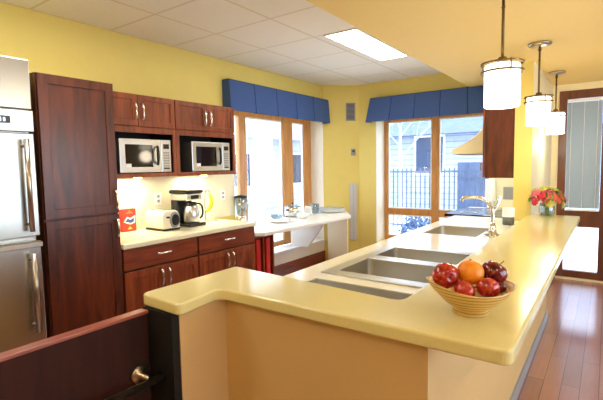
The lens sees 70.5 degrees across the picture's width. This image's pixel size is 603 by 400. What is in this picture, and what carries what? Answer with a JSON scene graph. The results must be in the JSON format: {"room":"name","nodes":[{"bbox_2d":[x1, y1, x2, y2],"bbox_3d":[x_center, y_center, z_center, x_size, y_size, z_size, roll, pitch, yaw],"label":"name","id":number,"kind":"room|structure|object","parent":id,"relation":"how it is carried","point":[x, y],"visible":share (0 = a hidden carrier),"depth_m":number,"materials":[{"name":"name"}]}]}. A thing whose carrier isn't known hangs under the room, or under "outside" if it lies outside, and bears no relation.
{"room":"kitchen","nodes":[
{"label":"kitchen","id":0,"kind":"room"},
{"bbox_2d":[0,308,151,399],"bbox_3d":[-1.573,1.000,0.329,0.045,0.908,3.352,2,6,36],"label":"door","id":1,"kind":"structure","parent":0,"point":[95,361],"depth_m":1.44,"materials":[{"name":"brown wood"}]},
{"bbox_2d":[105,365,163,399],"bbox_3d":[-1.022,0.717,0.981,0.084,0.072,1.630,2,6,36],"label":"door handle","id":2,"kind":"object","parent":1,"relation":"attached to","point":[139,373],"visible":1,"depth_m":1.58,"materials":[{"name":"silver metal"}]},
{"bbox_2d":[0,2,321,244],"bbox_3d":[-2.068,-0.070,3.210,0.300,2.600,7.800,2,6,36],"label":"wall","id":3,"kind":"structure","parent":0,"point":[54,45],"depth_m":3.64,"materials":[{"name":"yellow paint"}]},
{"bbox_2d":[113,91,176,178],"bbox_3d":[-1.419,-0.509,3.497,0.385,0.673,0.706,2,6,36],"label":"upper cabinet","id":4,"kind":"object","parent":3,"relation":"attached to","point":[136,116],"visible":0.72,"depth_m":3.49,"materials":[{"name":"brown wood"}]},
{"bbox_2d":[115,138,170,173],"bbox_3d":[-1.347,-0.359,3.526,0.316,0.275,0.475,2,6,36],"label":"microwave oven","id":5,"kind":"object","parent":4,"relation":"on","point":[132,155],"visible":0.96,"depth_m":3.43,"materials":[{"name":"silver plastic"}]},
{"bbox_2d":[154,192,161,204],"bbox_3d":[-1.330,-0.013,3.957,0.010,0.115,0.075,2,6,36],"label":"wall outlet","id":6,"kind":"object","parent":3,"relation":"attached to","point":[157,196],"visible":1,"depth_m":3.95,"materials":[{"name":"white plastic"}]},
{"bbox_2d":[117,174,235,228],"bbox_3d":[-1.261,-0.002,4.072,0.011,0.468,1.754,2,6,36],"label":"backsplash","id":7,"kind":"structure","parent":3,"relation":"attached to","point":[138,194],"depth_m":4.07,"materials":[{"name":"beige laminate"}]},
{"bbox_2d":[174,100,235,175],"bbox_3d":[-1.002,-0.563,4.077,0.385,0.673,0.720,2,6,36],"label":"upper cabinet","id":8,"kind":"object","parent":3,"relation":"attached to","point":[198,122],"visible":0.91,"depth_m":3.98,"materials":[{"name":"brown wood"}]},
{"bbox_2d":[179,141,229,171],"bbox_3d":[-0.938,-0.412,4.095,0.316,0.275,0.470,2,6,36],"label":"microwave oven","id":9,"kind":"object","parent":8,"relation":"on","point":[194,156],"visible":0.95,"depth_m":3.95,"materials":[{"name":"silver plastic"}]},
{"bbox_2d":[220,190,225,200],"bbox_3d":[-0.852,-0.054,4.622,0.010,0.115,0.075,2,6,36],"label":"wall outlet","id":10,"kind":"object","parent":3,"relation":"attached to","point":[222,192],"visible":1,"depth_m":4.62,"materials":[{"name":"white plastic"}]},
{"bbox_2d":[234,110,311,246],"bbox_3d":[-0.415,-0.236,5.674,0.070,1.760,1.840,2,6,36],"label":"window","id":11,"kind":"structure","parent":3,"relation":"in","point":[283,143],"depth_m":5.79,"materials":[{"name":"beige wood"}]},
{"bbox_2d":[222,78,329,123],"bbox_3d":[-0.216,-1.198,5.353,0.137,0.333,1.991,2,6,36],"label":"window valance","id":12,"kind":"object","parent":3,"relation":"attached to","point":[238,95],"visible":0.98,"depth_m":5.08,"materials":[{"name":"blue fabric"}]},
{"bbox_2d":[274,250,324,275],"bbox_3d":[-0.185,0.913,5.621,0.020,0.190,1.830,2,6,36],"label":"baseboard","id":13,"kind":"structure","parent":3,"relation":"attached to","point":[292,266],"depth_m":5.82,"materials":[{"name":"brown wood"}]},
{"bbox_2d":[274,242,324,265],"bbox_3d":[-0.292,0.761,5.474,0.008,0.140,2.170,2,6,36],"label":"trim","id":14,"kind":"structure","parent":3,"relation":"attached to","point":[282,258],"depth_m":5.81,"materials":[{"name":"white paint"}]},
{"bbox_2d":[274,238,325,255],"bbox_3d":[-0.270,0.661,5.652,0.230,0.030,1.840,2,6,36],"label":"trim","id":15,"kind":"structure","parent":3,"relation":"attached to","point":[286,248],"depth_m":5.73,"materials":[{"name":"white plastic"}]},
{"bbox_2d":[254,210,350,259],"bbox_3d":[0.041,0.628,5.309,0.727,0.800,2.355,2,6,36],"label":"countertop","id":16,"kind":"structure","parent":3,"relation":"attached to","point":[304,232],"depth_m":5.50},
{"bbox_2d":[270,214,282,218],"bbox_3d":[-0.308,0.207,5.255,0.170,0.060,0.170,2,6,36],"label":"mixing bowl","id":17,"kind":"object","parent":16,"relation":"on","point":[271,215],"visible":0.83,"depth_m":5.20,"materials":[{"name":"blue glass"}]},
{"bbox_2d":[268,219,289,222],"bbox_3d":[-0.262,0.247,4.979,0.260,0.022,0.260,2,6,36],"label":"dinner plate","id":18,"kind":"object","parent":16,"relation":"on","point":[271,220],"visible":1,"depth_m":5.01,"materials":[{"name":"white ceramic"}]},
{"bbox_2d":[285,202,300,216],"bbox_3d":[-0.111,0.120,5.526,0.215,0.182,0.215,-2,5,-9],"label":"slow cooker","id":19,"kind":"object","parent":16,"relation":"on","point":[289,210],"visible":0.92,"depth_m":5.43,"materials":[{"name":"white ceramic"}]},
{"bbox_2d":[285,206,300,215],"bbox_3d":[-0.111,0.141,5.527,0.216,0.118,0.216,2,6,36],"label":"pot","id":20,"kind":"object","parent":19,"relation":"on","point":[289,210],"depth_m":5.43,"materials":[{"name":"white ceramic"}]},
{"bbox_2d":[296,215,308,218],"bbox_3d":[0.018,0.207,5.281,0.170,0.045,0.170,2,6,36],"label":"soup bowl","id":21,"kind":"object","parent":16,"relation":"on","point":[306,216],"visible":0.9,"depth_m":5.22,"materials":[{"name":"white ceramic"}]},
{"bbox_2d":[296,213,309,215],"bbox_3d":[0.017,0.193,5.279,0.170,0.045,0.170,2,6,36],"label":"soup bowl","id":22,"kind":"object","parent":21,"relation":"on","point":[298,214],"visible":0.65,"depth_m":5.23,"materials":[{"name":"white ceramic"}]},
{"bbox_2d":[303,206,312,214],"bbox_3d":[0.083,0.138,5.660,0.118,0.119,0.060,1,5,18],"label":"napkin stack","id":23,"kind":"object","parent":16,"relation":"on","point":[308,209],"visible":0.76,"depth_m":5.63,"materials":[{"name":"white paper"}]},
{"bbox_2d":[310,203,318,212],"bbox_3d":[0.188,0.115,5.849,0.145,0.128,0.129,-2,5,-16],"label":"measuring jug","id":24,"kind":"object","parent":16,"relation":"on","point":[315,207],"visible":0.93,"depth_m":5.80,"materials":[{"name":"clear glass"}]},
{"bbox_2d":[142,305,181,399],"bbox_3d":[-0.531,0.873,1.658,0.180,0.913,0.032,2,6,36],"label":"wall","id":25,"kind":"structure","parent":0,"point":[163,326],"depth_m":1.60,"materials":[{"name":"black wood"}]},
{"bbox_2d":[179,300,228,399],"bbox_3d":[-0.373,0.853,1.869,0.175,0.914,0.495,2,6,36],"label":"wall","id":26,"kind":"structure","parent":0,"point":[202,330],"depth_m":1.69,"materials":[{"name":"paint"}]},
{"bbox_2d":[0,0,441,85],"bbox_3d":[0.693,-1.357,1.754,6.400,0.100,8.850,2,6,36],"label":"ceiling","id":27,"kind":"structure","parent":0,"point":[286,38],"depth_m":3.62,"materials":[{"name":"tile"}]},
{"bbox_2d":[323,27,408,60],"bbox_3d":[0.665,-1.490,4.140,0.330,0.011,1.160,2,6,36],"label":"recessed light","id":28,"kind":"object","parent":27,"relation":"in","point":[356,39],"visible":0.97,"depth_m":4.05,"materials":[{"name":"white plastic"}]},
{"bbox_2d":[225,300,441,399],"bbox_3d":[0.079,0.865,1.616,0.855,0.914,0.140,2,6,36],"label":"wall","id":29,"kind":"structure","parent":0,"point":[271,355],"depth_m":1.52,"materials":[{"name":"paint"}]},
{"bbox_2d":[322,85,359,260],"bbox_3d":[0.567,-0.379,6.505,0.730,2.600,0.650,2,6,36],"label":"wall","id":30,"kind":"structure","parent":0,"point":[341,168],"depth_m":6.25,"materials":[{"name":"yellow paint"}]},
{"bbox_2d":[310,121,323,238],"bbox_3d":[0.234,-0.285,6.346,0.221,1.790,0.010,2,6,36],"label":"trim","id":31,"kind":"structure","parent":30,"relation":"attached to","point":[316,128],"depth_m":6.32,"materials":[{"name":"white paint"}]},
{"bbox_2d":[346,103,355,120],"bbox_3d":[0.713,-1.280,6.195,0.140,0.260,0.012,-1,5,1],"label":"air vent","id":32,"kind":"object","parent":30,"relation":"in","point":[350,107],"visible":1,"depth_m":6.19,"materials":[{"name":"grey plastic"}]},
{"bbox_2d":[350,183,356,239],"bbox_3d":[0.768,0.175,6.304,0.100,0.840,0.026,-1,5,1],"label":"wall panel","id":33,"kind":"object","parent":30,"relation":"attached to","point":[353,186],"visible":1,"depth_m":6.29,"materials":[{"name":"grey metal"}]},
{"bbox_2d":[351,149,355,154],"bbox_3d":[0.758,-0.702,6.236,0.070,0.100,0.022,-1,5,1],"label":"thermostat","id":34,"kind":"object","parent":30,"relation":"attached to","point":[353,151],"visible":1,"depth_m":6.23,"materials":[{"name":"grey plastic"}]},
{"bbox_2d":[359,73,500,248],"bbox_3d":[1.865,-0.343,5.760,2.250,2.600,0.350,2,6,36],"label":"wall","id":35,"kind":"structure","parent":0,"point":[367,131],"depth_m":6.14,"materials":[{"name":"yellow paint"}]},
{"bbox_2d":[376,121,384,241],"bbox_3d":[1.155,-0.292,6.232,0.010,1.790,0.281,2,6,36],"label":"trim","id":36,"kind":"structure","parent":35,"relation":"attached to","point":[380,204],"depth_m":6.21,"materials":[{"name":"white paint"}]},
{"bbox_2d":[365,85,483,122],"bbox_3d":[1.636,-1.235,5.537,1.735,0.334,0.138,2,6,36],"label":"window valance","id":37,"kind":"object","parent":35,"relation":"attached to","point":[464,100],"visible":0.85,"depth_m":5.48,"materials":[{"name":"blue fabric"}]},
{"bbox_2d":[384,113,489,238],"bbox_3d":[1.871,-0.279,5.910,1.530,1.790,0.070,2,6,36],"label":"window","id":38,"kind":"structure","parent":35,"relation":"in","point":[435,213],"depth_m":5.94,"materials":[{"name":"beige wood"}]},
{"bbox_2d":[491,178,513,207],"bbox_3d":[2.499,-0.203,5.096,0.433,0.595,0.007,2,6,36],"label":"backsplash","id":39,"kind":"structure","parent":35,"relation":"attached to","point":[500,182],"depth_m":5.15,"materials":[{"name":"beige laminate"}]},
{"bbox_2d":[503,187,512,199],"bbox_3d":[2.495,-0.080,5.099,0.150,0.150,0.010,2,6,36],"label":"switch plate","id":40,"kind":"object","parent":35,"relation":"attached to","point":[507,191],"visible":0.62,"depth_m":5.11,"materials":[{"name":"grey plastic"}]},
{"bbox_2d":[306,0,602,86],"bbox_3d":[1.547,-1.151,1.067,4.000,0.229,8.500,2,6,36],"label":"ceiling","id":41,"kind":"structure","parent":0,"point":[454,38],"depth_m":2.97,"materials":[{"name":"paint"}]},
{"bbox_2d":[480,0,524,108],"bbox_3d":[1.036,-0.799,2.195,0.208,0.635,0.208,2,6,36],"label":"pendant lamp","id":42,"kind":"object","parent":41,"relation":"hanging from","point":[502,78],"visible":1,"depth_m":2.15,"materials":[{"name":"white glass"}]},
{"bbox_2d":[524,40,553,126],"bbox_3d":[1.863,-0.905,3.345,0.208,0.635,0.208,2,6,36],"label":"pendant lamp","id":43,"kind":"object","parent":41,"relation":"hanging from","point":[538,108],"visible":1,"depth_m":3.29,"materials":[{"name":"white glass"}]},
{"bbox_2d":[545,70,566,134],"bbox_3d":[2.643,-1.005,4.429,0.208,0.635,0.208,2,6,36],"label":"pendant lamp","id":44,"kind":"object","parent":41,"relation":"hanging from","point":[557,123],"visible":0.8,"depth_m":4.38,"materials":[{"name":"white glass"}]},
{"bbox_2d":[442,293,546,399],"bbox_3d":[1.307,0.756,2.712,0.140,0.914,3.080,2,6,36],"label":"wall","id":45,"kind":"structure","parent":0,"point":[463,378],"depth_m":1.89,"materials":[{"name":"paint"}]},
{"bbox_2d":[144,214,579,365],"bbox_3d":[0.924,0.279,2.743,1.300,0.046,3.564,2,6,36],"label":"countertop","id":46,"kind":"structure","parent":45,"relation":"on","point":[532,250],"depth_m":1.57,"materials":[{"name":"stone"}]},
{"bbox_2d":[426,276,516,317],"bbox_3d":[0.553,0.311,1.397,0.267,0.116,0.257,2,6,36],"label":"fruit bowl","id":47,"kind":"object","parent":46,"relation":"on","point":[477,306],"visible":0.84,"depth_m":1.33,"materials":[{"name":"beige wicker"}]},
{"bbox_2d":[432,262,458,288],"bbox_3d":[0.470,0.247,1.393,0.083,0.086,0.081,1,5,25],"label":"apple","id":48,"kind":"object","parent":47,"relation":"in","point":[446,275],"visible":0.96,"depth_m":1.36,"materials":[{"name":"red food"}]},
{"bbox_2d":[454,280,476,296],"bbox_3d":[0.515,0.288,1.344,0.066,0.068,0.066,-4,5,-33],"label":"apple","id":49,"kind":"object","parent":47,"relation":"in","point":[464,287],"visible":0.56,"depth_m":1.32,"materials":[{"name":"red food"}]},
{"bbox_2d":[457,259,483,284],"bbox_3d":[0.553,0.235,1.395,0.085,0.084,0.085,2,6,36],"label":"orange","id":50,"kind":"object","parent":47,"relation":"in","point":[471,271],"visible":0.81,"depth_m":1.36,"materials":[{"name":"orange food"}]},
{"bbox_2d":[476,275,500,296],"bbox_3d":[0.589,0.278,1.349,0.071,0.070,0.070,-4,5,-32],"label":"apple","id":51,"kind":"object","parent":47,"relation":"in","point":[486,287],"visible":0.91,"depth_m":1.32,"materials":[{"name":"red food"}]},
{"bbox_2d":[482,260,507,281],"bbox_3d":[0.634,0.238,1.403,0.082,0.079,0.084,-3,5,-21],"label":"apple","id":52,"kind":"object","parent":47,"relation":"in","point":[493,269],"visible":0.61,"depth_m":1.37,"materials":[{"name":"red food"}]},
{"bbox_2d":[497,281,506,292],"bbox_3d":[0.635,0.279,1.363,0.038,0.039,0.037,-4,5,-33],"label":"apple","id":53,"kind":"object","parent":47,"relation":"in","point":[503,287],"visible":0.62,"depth_m":1.35,"materials":[{"name":"red food"}]},
{"bbox_2d":[538,203,555,216],"bbox_3d":[2.196,0.086,3.814,0.132,0.119,0.132,2,6,36],"label":"flower vase","id":54,"kind":"object","parent":46,"relation":"on","point":[546,214],"visible":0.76,"depth_m":3.80,"materials":[{"name":"clear glass"}]},
{"bbox_2d":[527,188,565,204],"bbox_3d":[2.199,-0.041,3.806,0.280,0.156,0.284,-2,5,-11],"label":"foliage","id":55,"kind":"object","parent":54,"relation":"in","point":[553,191],"visible":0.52,"depth_m":3.73,"materials":[{"name":"green plant"}]},
{"bbox_2d":[532,197,538,205],"bbox_3d":[2.067,0.014,3.779,0.027,0.077,0.078,-2,5,-12],"label":"flower","id":56,"kind":"object","parent":55,"relation":"in","point":[534,200],"visible":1,"depth_m":3.77,"materials":[{"name":"red plant"}]},
{"bbox_2d":[532,189,540,196],"bbox_3d":[2.078,-0.064,3.773,0.059,0.070,0.087,-1,5,-6],"label":"flower","id":57,"kind":"object","parent":55,"relation":"in","point":[535,193],"visible":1,"depth_m":3.76,"materials":[{"name":"pink plant"}]},
{"bbox_2d":[536,192,545,198],"bbox_3d":[2.106,-0.038,3.747,0.048,0.066,0.078,-3,5,-25],"label":"flower","id":58,"kind":"object","parent":55,"relation":"in","point":[541,195],"visible":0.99,"depth_m":3.73,"materials":[{"name":"red plant"}]},
{"bbox_2d":[541,196,550,204],"bbox_3d":[2.143,0.005,3.727,0.078,0.074,0.035,2,6,36],"label":"flower","id":59,"kind":"object","parent":55,"relation":"in","point":[545,198],"visible":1,"depth_m":3.72,"materials":[{"name":"red plant"}]},
{"bbox_2d":[545,200,554,207],"bbox_3d":[2.163,0.029,3.712,0.078,0.078,0.024,1,5,20],"label":"flower","id":60,"kind":"object","parent":55,"relation":"in","point":[551,202],"visible":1,"depth_m":3.71,"materials":[{"name":"yellow plant"}]},
{"bbox_2d":[548,193,558,200],"bbox_3d":[2.199,-0.030,3.725,0.101,0.080,0.068,-1,5,5],"label":"flower","id":61,"kind":"object","parent":55,"relation":"in","point":[555,194],"visible":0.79,"depth_m":3.71,"materials":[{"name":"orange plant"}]},
{"bbox_2d":[509,310,547,399],"bbox_3d":[1.336,1.179,2.644,0.012,0.080,3.220,2,6,36],"label":"baseboard","id":62,"kind":"structure","parent":45,"relation":"attached to","point":[516,390],"depth_m":3.00,"materials":[{"name":"grey plastic"}]},
{"bbox_2d":[513,60,533,220],"bbox_3d":[2.071,-0.205,3.997,0.147,2.600,0.015,2,6,36],"label":"wall","id":63,"kind":"structure","parent":0,"point":[522,139],"depth_m":3.97,"materials":[{"name":"yellow paint"}]},
{"bbox_2d":[530,61,552,214],"bbox_3d":[2.552,-0.267,4.665,0.145,2.600,1.635,2,6,36],"label":"wall partition","id":64,"kind":"structure","parent":0,"point":[541,142],"depth_m":4.44,"materials":[{"name":"beige paint"}]},
{"bbox_2d":[452,127,482,155],"bbox_3d":[2.087,-0.914,4.665,0.648,0.831,0.720,2,6,36],"label":"range hood","id":65,"kind":"object","parent":64,"relation":"attached to","point":[474,146],"visible":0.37,"depth_m":4.47,"materials":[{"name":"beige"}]},
{"bbox_2d":[480,100,514,177],"bbox_3d":[1.944,-0.665,4.191,0.313,0.890,0.220,2,6,36],"label":"upper cabinet","id":66,"kind":"object","parent":64,"relation":"attached to","point":[498,124],"visible":0.63,"depth_m":4.10,"materials":[{"name":"brown wood"}]},
{"bbox_2d":[517,278,602,399],"bbox_3d":[0.755,1.332,1.989,6.400,0.100,8.900,2,6,36],"label":"floor","id":67,"kind":"structure","parent":0,"point":[566,363],"depth_m":3.31,"materials":[{"name":"brown wood"}]},
{"bbox_2d":[0,55,46,352],"bbox_3d":[-2.059,0.257,2.338,0.729,2.085,0.910,2,6,36],"label":"refrigerator","id":68,"kind":"object","parent":67,"relation":"on","point":[22,302],"visible":0.94,"depth_m":2.42,"materials":[{"name":"silver metal"}]},
{"bbox_2d":[28,72,123,337],"bbox_3d":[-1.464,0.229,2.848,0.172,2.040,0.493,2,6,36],"label":"pantry cabinet","id":69,"kind":"object","parent":67,"relation":"on","point":[74,132],"visible":0.84,"depth_m":2.77,"materials":[{"name":"brown wood"}]},
{"bbox_2d":[121,237,198,313],"bbox_3d":[-1.297,0.759,3.515,0.642,0.872,0.688,2,6,36],"label":"base cabinet","id":70,"kind":"object","parent":67,"relation":"on","point":[145,269],"visible":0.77,"depth_m":3.26,"materials":[{"name":"brown wood"}]},
{"bbox_2d":[120,218,255,249],"bbox_3d":[-1.107,0.275,3.771,0.627,0.040,1.404,2,6,36],"label":"countertop","id":71,"kind":"structure","parent":70,"relation":"on","point":[142,237],"depth_m":3.56,"materials":[{"name":"beige stone"}]},
{"bbox_2d":[118,208,136,231],"bbox_3d":[-1.496,0.173,3.668,0.053,0.194,0.132,2,6,36],"label":"cereal box","id":72,"kind":"object","parent":71,"relation":"on","point":[127,217],"visible":0.88,"depth_m":3.64,"materials":[{"name":"red cardboard"}]},
{"bbox_2d":[145,209,179,230],"bbox_3d":[-1.214,0.170,3.742,0.285,0.172,0.184,2,6,36],"label":"toaster","id":73,"kind":"object","parent":71,"relation":"on","point":[155,219],"visible":1,"depth_m":3.67,"materials":[{"name":"beige plastic"}]},
{"bbox_2d":[169,189,205,226],"bbox_3d":[-1.054,0.068,3.995,0.275,0.335,0.238,2,6,36],"label":"coffee maker","id":74,"kind":"object","parent":71,"relation":"on","point":[182,200],"visible":0.98,"depth_m":3.92,"materials":[{"name":"black plastic"}]},
{"bbox_2d":[202,190,218,221],"bbox_3d":[-0.917,0.053,4.258,0.170,0.317,0.170,2,6,36],"label":"stand","id":75,"kind":"object","parent":71,"relation":"on","point":[205,220],"visible":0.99,"depth_m":4.26,"materials":[{"name":"beige wood"}]},
{"bbox_2d":[205,191,213,211],"bbox_3d":[-0.917,0.015,4.245,0.085,0.216,0.041,-3,5,-24],"label":"banana","id":76,"kind":"object","parent":75,"relation":"hanging from","point":[211,203],"visible":1,"depth_m":4.24,"materials":[{"name":"yellow food"}]},
{"bbox_2d":[234,195,248,220],"bbox_3d":[-0.667,0.110,4.784,0.172,0.341,0.150,-1,5,-1],"label":"blender","id":77,"kind":"object","parent":71,"relation":"on","point":[240,200],"visible":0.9,"depth_m":4.74,"materials":[{"name":"clear glass"}]},
{"bbox_2d":[197,226,255,276],"bbox_3d":[-0.887,0.706,4.085,0.642,0.872,0.713,2,6,36],"label":"base cabinet","id":78,"kind":"object","parent":67,"relation":"on","point":[220,251],"visible":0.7,"depth_m":3.86,"materials":[{"name":"brown wood"}]},
{"bbox_2d":[254,234,274,274],"bbox_3d":[-0.608,0.724,4.529,0.570,0.755,0.318,2,6,36],"label":"folding chair","id":79,"kind":"object","parent":67,"relation":"on","point":[261,238],"visible":0.04,"depth_m":4.42,"materials":[{"name":"brown wood"}]},
{"bbox_2d":[255,239,260,271],"bbox_3d":[-0.619,0.699,4.440,0.475,0.619,0.065,2,6,36],"label":"tray","id":80,"kind":"object","parent":79,"relation":"in","point":[257,241],"visible":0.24,"depth_m":4.28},
{"bbox_2d":[264,237,270,273],"bbox_3d":[-0.531,0.687,4.562,0.475,0.619,0.065,2,6,36],"label":"tray","id":81,"kind":"object","parent":79,"relation":"in","point":[266,239],"visible":0.24,"depth_m":4.40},
{"bbox_2d":[444,207,501,217],"bbox_3d":[2.032,0.581,4.756,0.730,0.913,0.744,2,6,36],"label":"range cooker","id":82,"kind":"object","parent":67,"relation":"on","point":[482,212],"visible":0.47,"depth_m":4.63,"materials":[{"name":"silver metal"}]},
{"bbox_3d":[2.348,0.552,5.137,0.678,0.900,0.226,2,6,36],"label":"countertop","id":83,"kind":"structure","parent":67,"relation":"on","visible":0},
{"bbox_2d":[483,178,495,208],"bbox_3d":[2.276,-0.084,5.137,0.150,0.370,0.150,2,6,36],"label":"paper towel roll","id":84,"kind":"object","parent":83,"relation":"on","point":[490,184],"visible":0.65,"depth_m":5.09,"materials":[{"name":"white paper"}]},
{"bbox_3d":[0.978,0.764,3.060,0.720,0.855,3.180,2,6,36],"label":"base cabinet","id":85,"kind":"object","parent":67,"relation":"on","visible":0},
{"bbox_2d":[284,215,518,294],"bbox_3d":[0.986,0.314,3.004,0.740,0.040,3.235,2,6,36],"label":"countertop","id":86,"kind":"structure","parent":85,"relation":"on","point":[417,237],"depth_m":2.91,"materials":[{"name":"stone"}]},
{"bbox_2d":[309,279,410,299],"bbox_3d":[0.235,0.463,1.893,0.508,0.125,0.148,2,6,36],"label":"prep sink","id":87,"kind":"object","parent":86,"relation":"in","point":[371,291],"visible":0.04,"depth_m":1.94,"materials":[{"name":"silver metal"}]},
{"bbox_2d":[321,245,471,287],"bbox_3d":[0.587,0.432,2.379,0.575,0.179,0.870,2,6,36],"label":"double sink","id":88,"kind":"object","parent":86,"relation":"in","point":[409,266],"visible":0.46,"depth_m":2.41,"materials":[{"name":"silver metal"}]},
{"bbox_2d":[425,226,488,236],"bbox_3d":[1.277,0.332,3.497,0.408,0.155,0.498,2,6,36],"label":"sink","id":89,"kind":"object","parent":86,"relation":"in","point":[446,230],"visible":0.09,"depth_m":3.71,"materials":[{"name":"silver metal"}]},
{"bbox_2d":[460,196,501,236],"bbox_3d":[1.371,0.120,3.202,0.290,0.302,0.197,-1,5,-5],"label":"faucet","id":90,"kind":"object","parent":86,"relation":"on","point":[491,232],"visible":0.99,"depth_m":3.19,"materials":[{"name":"silver metal"}]},
{"bbox_2d":[502,207,514,224],"bbox_3d":[1.826,0.143,3.764,0.100,0.150,0.100,2,6,36],"label":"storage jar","id":91,"kind":"object","parent":86,"relation":"on","point":[508,213],"visible":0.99,"depth_m":3.73,"materials":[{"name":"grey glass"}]},
{"bbox_2d":[549,81,602,282],"bbox_3d":[4.391,-0.286,4.505,3.320,2.600,0.250,2,6,36],"label":"wall","id":92,"kind":"structure","parent":0,"point":[596,84],"depth_m":5.21,"materials":[{"name":"beige paint"}]},
{"bbox_2d":[555,88,602,280],"bbox_3d":[3.937,-0.155,4.720,1.900,2.260,0.090,2,6,36],"label":"door","id":93,"kind":"structure","parent":92,"relation":"in","point":[588,219],"depth_m":5.12,"materials":[{"name":"brown wood"}]},
{"bbox_2d":[565,97,602,211],"bbox_3d":[3.335,-0.529,5.044,0.340,1.325,0.030,2,6,36],"label":"window blind","id":94,"kind":"object","parent":93,"relation":"attached to","point":[584,124],"visible":0.97,"depth_m":5.04,"materials":[{"name":"grey fabric"}]},
{"label":"outside","id":95,"kind":"structure","parent":0,"visible":0},
{"bbox_2d":[248,215,598,271],"bbox_3d":[1.446,0.282,17.513,42.000,0.200,50.000,2,6,36],"label":"ground","id":96,"kind":"structure","parent":95,"point":[581,253],"depth_m":7.92,"materials":[{"name":"white"}]},
{"bbox_2d":[233,116,257,216],"bbox_3d":[-3.948,-1.585,14.427,5.700,4.200,18.000,2,6,36],"label":"building","id":97,"kind":"structure","parent":96,"relation":"on","point":[251,140],"depth_m":13.98,"materials":[{"name":"white"}]},
{"bbox_2d":[390,121,430,218],"bbox_3d":[2.835,-1.635,12.519,2.828,4.371,1.835,2,6,36],"label":"bare tree","id":98,"kind":"object","parent":96,"relation":"on","point":[400,165],"visible":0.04,"depth_m":12.46,"materials":[{"name":"white plant"}]},
{"bbox_2d":[398,216,429,234],"bbox_3d":[2.420,0.573,8.798,0.865,0.586,0.889,2,6,36],"label":"bush","id":99,"kind":"object","parent":96,"relation":"on","point":[416,223],"visible":0.41,"depth_m":8.74,"materials":[{"name":"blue plant"}]},
{"bbox_2d":[390,168,486,227],"bbox_3d":[3.075,-0.021,9.645,2.680,1.600,0.060,2,6,36],"label":"picket fence","id":100,"kind":"object","parent":96,"relation":"on","point":[464,170],"visible":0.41,"depth_m":9.75,"materials":[{"name":"wood"}]},
{"bbox_2d":[457,162,488,208],"bbox_3d":[4.693,-0.064,9.700,2.243,1.620,0.040,2,6,36],"label":"fence","id":101,"kind":"object","parent":96,"relation":"on","point":[461,165],"visible":0.12,"depth_m":10.16,"materials":[{"name":"metal"}]},
{"bbox_2d":[390,100,602,209],"bbox_3d":[8.796,-1.962,15.109,12.000,4.400,6.200,2,6,36],"label":"building","id":102,"kind":"structure","parent":96,"relation":"on","point":[454,132],"depth_m":15.12,"materials":[{"name":"grey"}]},
{"bbox_3d":[0.420,0.128,5.960,0.370,0.022,0.370,2,6,36],"label":"serving plate","id":103,"kind":"object","parent":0,"visible":0},
{"bbox_2d":[319,206,344,209],"bbox_3d":[0.420,0.119,5.959,0.370,0.022,0.370,2,6,36],"label":"serving plate","id":104,"kind":"object","parent":103,"relation":"on","point":[329,207],"visible":0.91,"depth_m":6.00,"materials":[{"name":"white ceramic"}]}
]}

